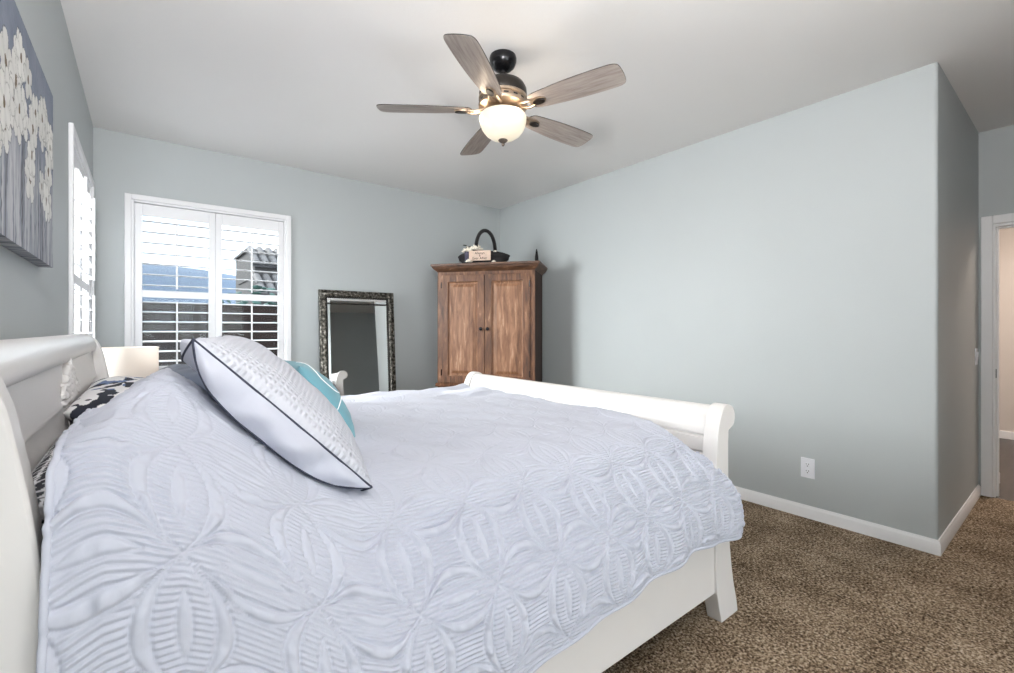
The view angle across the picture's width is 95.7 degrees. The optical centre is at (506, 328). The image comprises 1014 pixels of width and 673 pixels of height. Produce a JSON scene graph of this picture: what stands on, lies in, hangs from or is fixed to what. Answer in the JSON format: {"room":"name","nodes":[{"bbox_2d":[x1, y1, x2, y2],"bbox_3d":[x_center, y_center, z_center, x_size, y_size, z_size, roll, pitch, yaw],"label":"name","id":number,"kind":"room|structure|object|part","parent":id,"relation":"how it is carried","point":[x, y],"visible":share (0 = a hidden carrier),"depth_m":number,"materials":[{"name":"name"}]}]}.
{"room":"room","nodes":[
{"label":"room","id":0,"kind":"room"},
{"bbox_2d":[0,0,92,339],"bbox_3d":[-0.753,-0.115,0.353,0.140,2.740,7.866,0,0,-38],"label":"wall","id":1,"kind":"structure","parent":0,"point":[33,298],"depth_m":1.94,"materials":[{"name":"paint"}]},
{"bbox_2d":[0,0,52,267],"bbox_3d":[-1.238,-0.533,1.115,0.038,0.623,1.385,0,0,-38],"label":"canvas painting","id":2,"kind":"object","parent":1,"relation":"attached to","point":[26,97],"visible":1,"depth_m":1.28},
{"bbox_2d":[68,122,94,337],"bbox_3d":[-2.558,-0.307,2.752,0.100,1.449,1.194,0,0,-38],"label":"plantation shutter","id":3,"kind":"object","parent":1,"relation":"attached to","point":[81,200],"visible":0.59,"depth_m":2.57,"materials":[{"name":"white wood"}]},
{"bbox_3d":[-2.399,-0.307,2.535,0.028,1.325,0.534,0,0,-38],"label":"shutter panel","id":4,"kind":"part","parent":3,"relation":"part of","materials":[{"name":"white wood"}]},
{"bbox_3d":[-2.732,-0.307,2.958,0.028,1.325,0.534,0,0,-38],"label":"shutter panel","id":5,"kind":"part","parent":3,"relation":"part of","materials":[{"name":"white wood"}]},
{"bbox_3d":[-2.357,-0.582,2.569,0.011,0.537,0.012,0,0,-38],"label":"tilt rod","id":6,"kind":"part","parent":3,"relation":"part of","materials":[{"name":"white wood"}]},
{"bbox_3d":[-2.357,0.033,2.569,0.011,0.500,0.012,0,0,-38],"label":"tilt rod","id":7,"kind":"part","parent":3,"relation":"part of","materials":[{"name":"white wood"}]},
{"bbox_3d":[-2.689,-0.582,2.991,0.011,0.537,0.012,0,0,-38],"label":"tilt rod","id":8,"kind":"part","parent":3,"relation":"part of","materials":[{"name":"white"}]},
{"bbox_3d":[-2.689,0.033,2.991,0.011,0.500,0.012,0,0,-38],"label":"tilt rod","id":9,"kind":"part","parent":3,"relation":"part of","materials":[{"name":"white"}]},
{"bbox_2d":[93,127,499,389],"bbox_3d":[-1.554,-0.115,4.639,3.902,2.740,0.140,0,0,-38],"label":"wall","id":10,"kind":"structure","parent":0,"point":[347,234],"depth_m":4.36,"materials":[{"name":"paint"}]},
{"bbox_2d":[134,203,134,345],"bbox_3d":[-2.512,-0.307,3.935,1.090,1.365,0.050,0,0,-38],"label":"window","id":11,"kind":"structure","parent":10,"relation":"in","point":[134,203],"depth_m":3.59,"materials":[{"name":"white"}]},
{"bbox_2d":[124,193,290,369],"bbox_3d":[-2.447,-0.307,3.853,1.174,1.449,0.100,0,0,-38],"label":"plantation shutter","id":12,"kind":"object","parent":10,"relation":"attached to","point":[215,216],"visible":0.7,"depth_m":3.83,"materials":[{"name":"white wood"}]},
{"bbox_3d":[-2.660,-0.307,3.697,0.524,1.325,0.028,0,0,-38],"label":"shutter panel","id":13,"kind":"part","parent":12,"relation":"part of","materials":[{"name":"white wood"}]},
{"bbox_3d":[-2.627,-0.582,3.655,0.012,0.537,0.011,0,0,-38],"label":"tilt rod","id":14,"kind":"part","parent":12,"relation":"part of","materials":[{"name":"white wood"}]},
{"bbox_3d":[-2.627,0.033,3.655,0.012,0.500,0.011,0,0,-38],"label":"tilt rod","id":15,"kind":"part","parent":12,"relation":"part of","materials":[{"name":"white wood"}]},
{"bbox_3d":[-2.245,-0.307,4.023,0.524,1.325,0.028,0,0,-38],"label":"shutter panel","id":16,"kind":"part","parent":12,"relation":"part of","materials":[{"name":"white wood"}]},
{"bbox_3d":[-2.212,-0.582,3.981,0.012,0.537,0.011,0,0,-38],"label":"tilt rod","id":17,"kind":"part","parent":12,"relation":"part of","materials":[{"name":"white wood"}]},
{"bbox_3d":[-2.212,0.033,3.981,0.012,0.500,0.011,0,0,-38],"label":"tilt rod","id":18,"kind":"part","parent":12,"relation":"part of","materials":[{"name":"white wood"}]},
{"bbox_2d":[60,0,1013,208],"bbox_3d":[1.371,-1.535,2.025,5.545,0.100,7.866,0,0,-38],"label":"ceiling","id":19,"kind":"structure","parent":0,"point":[300,84],"depth_m":2.60,"materials":[{"name":"paint"}]},
{"bbox_2d":[376,33,625,154],"bbox_3d":[-0.073,-1.240,2.504,1.251,0.490,1.308,0,0,-3],"label":"ceiling fan","id":20,"kind":"object","parent":19,"relation":"hanging from","point":[503,101],"visible":1,"depth_m":2.40,"materials":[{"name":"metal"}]},
{"bbox_3d":[-0.444,-1.191,2.488,0.508,0.006,0.154,0,12,-2],"label":"fan blade","id":21,"kind":"part","parent":20,"relation":"part of","materials":[{"name":"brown wood"}]},
{"bbox_3d":[-0.135,-1.191,2.099,0.154,0.006,0.508,12,3,15],"label":"fan blade","id":22,"kind":"part","parent":20,"relation":"part of","materials":[{"name":"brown wood"}]},
{"bbox_3d":[-0.170,-1.191,2.902,0.154,0.006,0.508,-13,4,-20],"label":"fan blade","id":23,"kind":"part","parent":20,"relation":"part of","materials":[{"name":"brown wood"}]},
{"bbox_3d":[-0.022,-1.097,2.506,0.256,0.135,0.256,0,0,-38],"label":"lamp shade","id":24,"kind":"part","parent":20,"relation":"part of","materials":[{"name":"beige glass"}]},
{"bbox_3d":[0.309,-1.191,2.769,0.508,0.006,0.154,0,-12,-39],"label":"fan blade","id":25,"kind":"part","parent":20,"relation":"part of","materials":[{"name":"grey wood"}]},
{"bbox_3d":[0.331,-1.191,2.273,0.508,0.006,0.154,0,-12,33],"label":"fan blade","id":26,"kind":"part","parent":20,"relation":"part of","materials":[{"name":"grey wood"}]},
{"bbox_2d":[500,62,978,539],"bbox_3d":[1.799,-0.115,4.636,1.643,2.740,4.012,0,0,-38],"label":"wall","id":27,"kind":"structure","parent":0,"point":[811,272],"depth_m":3.12,"materials":[{"name":"paint"}]},
{"bbox_2d":[801,457,814,478],"bbox_3d":[1.996,0.924,3.049,0.009,0.132,0.082,0,0,-38],"label":"wall outlet","id":28,"kind":"object","parent":27,"relation":"attached to","point":[807,464],"visible":1,"depth_m":3.04,"materials":[{"name":"white plastic"}]},
{"bbox_2d":[734,484,980,555],"bbox_3d":[1.736,1.214,4.577,1.501,0.082,4.026,0,0,-38],"label":"baseboard","id":29,"kind":"structure","parent":27,"relation":"attached to","point":[911,540],"depth_m":2.87,"materials":[{"name":"white wood"}]},
{"bbox_2d":[975,348,978,364],"bbox_3d":[3.468,0.205,3.387,0.072,0.120,0.014,0,0,-38],"label":"light switch","id":30,"kind":"object","parent":27,"relation":"attached to","point":[976,349],"visible":1,"depth_m":3.37,"materials":[{"name":"white plastic"}]},
{"bbox_2d":[602,438,1013,672],"bbox_3d":[2.588,1.285,2.983,8.643,0.060,7.866,0,0,-38],"label":"floor","id":31,"kind":"structure","parent":0,"point":[812,596],"depth_m":2.08,"materials":[{"name":"carpet"}]},
{"bbox_2d":[318,289,395,395],"bbox_3d":[-1.445,0.442,4.512,0.745,1.628,0.160,0,0,-38],"label":"floor mirror","id":32,"kind":"object","parent":31,"relation":"on","point":[357,331],"visible":0.46,"depth_m":4.52,"materials":[{"name":"silver metal"}]},
{"bbox_2d":[0,333,736,672],"bbox_3d":[-0.514,0.638,2.095,2.364,1.234,1.983,0,0,-38],"label":"sleigh bed","id":33,"kind":"object","parent":31,"relation":"on","point":[41,377],"visible":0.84,"depth_m":1.42,"materials":[{"name":"white paint"}]},
{"bbox_3d":[-0.768,0.638,0.672,0.204,1.234,0.062,0,0,-38],"label":"headboard post","id":34,"kind":"part","parent":33,"relation":"part of","materials":[{"name":"white paint"}]},
{"bbox_2d":[31,439,57,524],"bbox_3d":[-0.928,0.314,1.090,0.269,0.159,0.720,0,0,-38],"label":"sleeping pillow","id":35,"kind":"object","parent":33,"relation":"on","point":[39,472],"visible":0.06,"depth_m":0.82,"materials":[{"name":"fabric"}]},
{"bbox_3d":[-1.372,0.575,1.419,0.064,0.960,1.859,0,0,-38],"label":"headboard panel","id":36,"kind":"part","parent":33,"relation":"part of","materials":[{"name":"white paint"}]},
{"bbox_3d":[-1.956,0.638,2.181,0.204,1.234,0.062,0,0,-38],"label":"headboard post","id":37,"kind":"part","parent":33,"relation":"part of","materials":[{"name":"white paint"}]},
{"bbox_2d":[63,376,144,421],"bbox_3d":[-1.411,0.303,1.817,0.414,0.242,0.880,0,0,-38],"label":"sleeping pillow","id":38,"kind":"object","parent":33,"relation":"on","point":[100,392],"visible":0.25,"depth_m":1.49,"materials":[{"name":"fabric"}]},
{"bbox_3d":[-0.253,0.791,3.520,0.191,0.927,0.065,0,0,-38],"label":"footboard post","id":39,"kind":"part","parent":33,"relation":"part of","materials":[{"name":"white paint"}]},
{"bbox_3d":[0.068,1.000,1.322,2.042,0.240,0.030,0,0,-38],"label":"rail","id":40,"kind":"part","parent":33,"relation":"part of","materials":[{"name":"white paint"}]},
{"bbox_3d":[0.314,0.751,2.746,0.070,0.728,1.853,0,0,-38],"label":"footboard panel","id":41,"kind":"part","parent":33,"relation":"part of","materials":[{"name":"white paint"}]},
{"bbox_3d":[0.933,0.791,2.013,0.191,0.927,0.065,0,0,-38],"label":"footboard post","id":42,"kind":"part","parent":33,"relation":"part of","materials":[{"name":"white paint"}]},
{"bbox_3d":[-0.534,0.961,2.077,1.990,0.223,1.885,0,0,-38],"label":"box spring","id":43,"kind":"object","parent":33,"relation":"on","visible":0},
{"bbox_3d":[-0.537,0.664,2.081,1.990,0.368,1.825,0,0,-38],"label":"mattress","id":44,"kind":"object","parent":43,"relation":"on","visible":0},
{"bbox_2d":[180,335,372,490],"bbox_3d":[-0.704,0.246,1.404,0.447,0.451,0.724,0,0,-27],"label":"pillow sham","id":45,"kind":"object","parent":44,"relation":"on","point":[260,391],"visible":1,"depth_m":1.13,"materials":[{"name":"grey fabric"}]},
{"bbox_2d":[36,368,744,672],"bbox_3d":[-0.489,0.554,2.084,2.054,0.765,2.136,0,0,-38],"label":"quilt","id":46,"kind":"object","parent":44,"relation":"on","point":[494,531],"visible":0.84,"depth_m":1.05,"materials":[{"name":"grey fabric"}]},
{"bbox_2d":[160,364,207,392],"bbox_3d":[-1.340,0.250,2.025,0.302,0.195,0.660,0,0,-38],"label":"pillow","id":47,"kind":"object","parent":46,"relation":"on","point":[185,370],"visible":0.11,"depth_m":1.79,"materials":[{"name":"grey fabric"}]},
{"bbox_2d":[284,360,354,436],"bbox_3d":[-0.766,0.282,1.815,0.239,0.313,0.430,0,0,-38],"label":"throw cushion","id":48,"kind":"object","parent":46,"relation":"on","point":[322,383],"visible":0.34,"depth_m":1.68,"materials":[{"name":"teal fabric"}]},
{"bbox_2d":[430,260,546,386],"bbox_3d":[-0.168,0.302,4.759,1.107,1.905,0.560,0,0,13],"label":"armoire","id":49,"kind":"object","parent":31,"relation":"on","point":[490,313],"visible":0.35,"depth_m":4.53,"materials":[{"name":"brown wood"}]},
{"bbox_3d":[-0.220,0.564,4.529,1.031,0.038,0.022,0,0,13],"label":"waist moulding","id":50,"kind":"part","parent":49,"relation":"part of","materials":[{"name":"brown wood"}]},
{"bbox_3d":[-0.440,0.000,4.588,0.448,1.076,0.022,0,0,13],"label":"door","id":51,"kind":"part","parent":49,"relation":"part of","materials":[{"name":"brown wood"}]},
{"bbox_3d":[-0.440,0.000,4.588,0.312,0.940,0.018,0,0,13],"label":"panel","id":52,"kind":"part","parent":49,"relation":"part of","materials":[{"name":"brown wood"}]},
{"bbox_2d":[458,229,509,262],"bbox_3d":[-0.239,-0.838,4.675,0.550,0.365,0.244,0,0,13],"label":"wicker basket","id":53,"kind":"object","parent":49,"relation":"on","point":[476,256],"visible":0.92,"depth_m":4.58,"materials":[{"name":"black wicker"}]},
{"bbox_2d":[461,246,471,252],"bbox_3d":[-0.390,-0.802,4.675,0.165,0.079,0.163,0,0,13],"label":"flower","id":54,"kind":"object","parent":53,"relation":"in","point":[467,248],"visible":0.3,"depth_m":4.64,"materials":[{"name":"white plant"}]},
{"bbox_2d":[469,244,482,250],"bbox_3d":[-0.311,-0.814,4.617,0.155,0.074,0.153,0,0,13],"label":"flower","id":55,"kind":"object","parent":53,"relation":"in","point":[473,248],"visible":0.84,"depth_m":4.58,"materials":[{"name":"white plant"}]},
{"bbox_3d":[-0.168,-0.611,4.759,1.107,0.079,0.560,0,0,13],"label":"crown moulding","id":56,"kind":"part","parent":49,"relation":"part of","materials":[{"name":"brown wood"}]},
{"bbox_3d":[0.003,0.000,4.487,0.448,1.076,0.022,0,0,13],"label":"door","id":57,"kind":"part","parent":49,"relation":"part of","materials":[{"name":"brown wood"}]},
{"bbox_3d":[0.003,0.000,4.487,0.312,0.940,0.018,0,0,13],"label":"panel","id":58,"kind":"part","parent":49,"relation":"part of","materials":[{"name":"brown wood"}]},
{"bbox_2d":[535,249,538,260],"bbox_3d":[0.293,-0.721,4.531,0.052,0.140,0.051,0,0,13],"label":"ornament","id":59,"kind":"object","parent":49,"relation":"on","point":[536,253],"visible":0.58,"depth_m":4.52,"materials":[{"name":"black metal"}]},
{"bbox_3d":[-0.162,0.290,4.788,0.995,1.750,0.500,0,0,13],"label":"panel","id":60,"kind":"part","parent":49,"relation":"part of","materials":[{"name":"brown wood"}]},
{"bbox_3d":[-2.131,0.940,2.688,0.515,0.630,0.560,0,0,-38],"label":"nightstand","id":61,"kind":"object","parent":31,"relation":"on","visible":0},
{"bbox_2d":[101,346,159,377],"bbox_3d":[-2.225,0.366,2.703,0.288,0.517,0.285,0,0,-38],"label":"table lamp","id":62,"kind":"object","parent":61,"relation":"on","point":[133,361],"visible":0.59,"depth_m":2.61,"materials":[{"name":"white fabric"}]},
{"bbox_2d":[979,125,1013,485],"bbox_3d":[4.769,-0.115,2.057,0.115,2.740,3.714,0,0,-38],"label":"wall","id":63,"kind":"structure","parent":0,"point":[996,146],"depth_m":3.42,"materials":[{"name":"paint"}]},
{"bbox_2d":[981,213,1013,497],"bbox_3d":[3.910,0.206,3.134,0.132,2.097,0.933,0,0,-38],"label":"door frame","id":64,"kind":"structure","parent":63,"relation":"in","point":[990,227],"depth_m":3.43,"materials":[{"name":"white wood"}]},
{"bbox_2d":[999,228,1013,431],"bbox_3d":[6.145,-0.113,4.837,0.160,2.744,4.400,0,0,-38],"label":"wall","id":65,"kind":"structure","parent":0,"point":[1006,236],"depth_m":5.25,"materials":[{"name":"beige paint"}]},
{"bbox_2d":[999,430,1013,439],"bbox_3d":[6.077,1.214,4.783,0.014,0.089,4.400,0,0,-38],"label":"baseboard","id":66,"kind":"structure","parent":65,"relation":"attached to","point":[1002,434],"depth_m":5.24,"materials":[{"name":"white wood"}]},
{"label":"outside","id":67,"kind":"structure","parent":0,"visible":0},
{"bbox_3d":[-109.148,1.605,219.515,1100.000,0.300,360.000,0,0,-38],"label":"ground","id":68,"kind":"structure","parent":67,"visible":0},
{"bbox_2d":[142,262,235,321],"bbox_3d":[-101.037,-17.753,257.714,680.000,38.415,110.000,0,0,-38],"label":"hills","id":69,"kind":"structure","parent":68,"relation":"on","point":[147,269],"depth_m":216.78,"materials":[{"name":"blue"}]},
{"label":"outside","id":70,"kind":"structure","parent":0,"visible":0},
{"bbox_3d":[-20.001,1.455,25.411,80.000,0.100,55.324,0,0,-38],"label":"yard","id":71,"kind":"structure","parent":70,"visible":0},
{"bbox_2d":[142,303,276,365],"bbox_3d":[-3.413,0.515,7.571,12.000,1.780,0.120,0,0,-38],"label":"wooden fence","id":72,"kind":"object","parent":71,"relation":"on","point":[145,306],"visible":0.02,"depth_m":6.63,"materials":[{"name":"brown wood"}]},
{"bbox_2d":[222,285,276,339],"bbox_3d":[-4.935,0.276,9.102,1.674,2.261,1.684,0,0,-38],"label":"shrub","id":73,"kind":"object","parent":71,"relation":"on","point":[254,286],"visible":0.03,"depth_m":8.79,"materials":[{"name":"green plant"}]},
{"bbox_2d":[233,246,276,330],"bbox_3d":[-4.125,-0.327,13.405,6.200,3.464,3.830,0,0,-38],"label":"neighbor house","id":74,"kind":"structure","parent":71,"relation":"on","point":[240,284],"depth_m":11.02,"materials":[{"name":"tile"}]}
]}

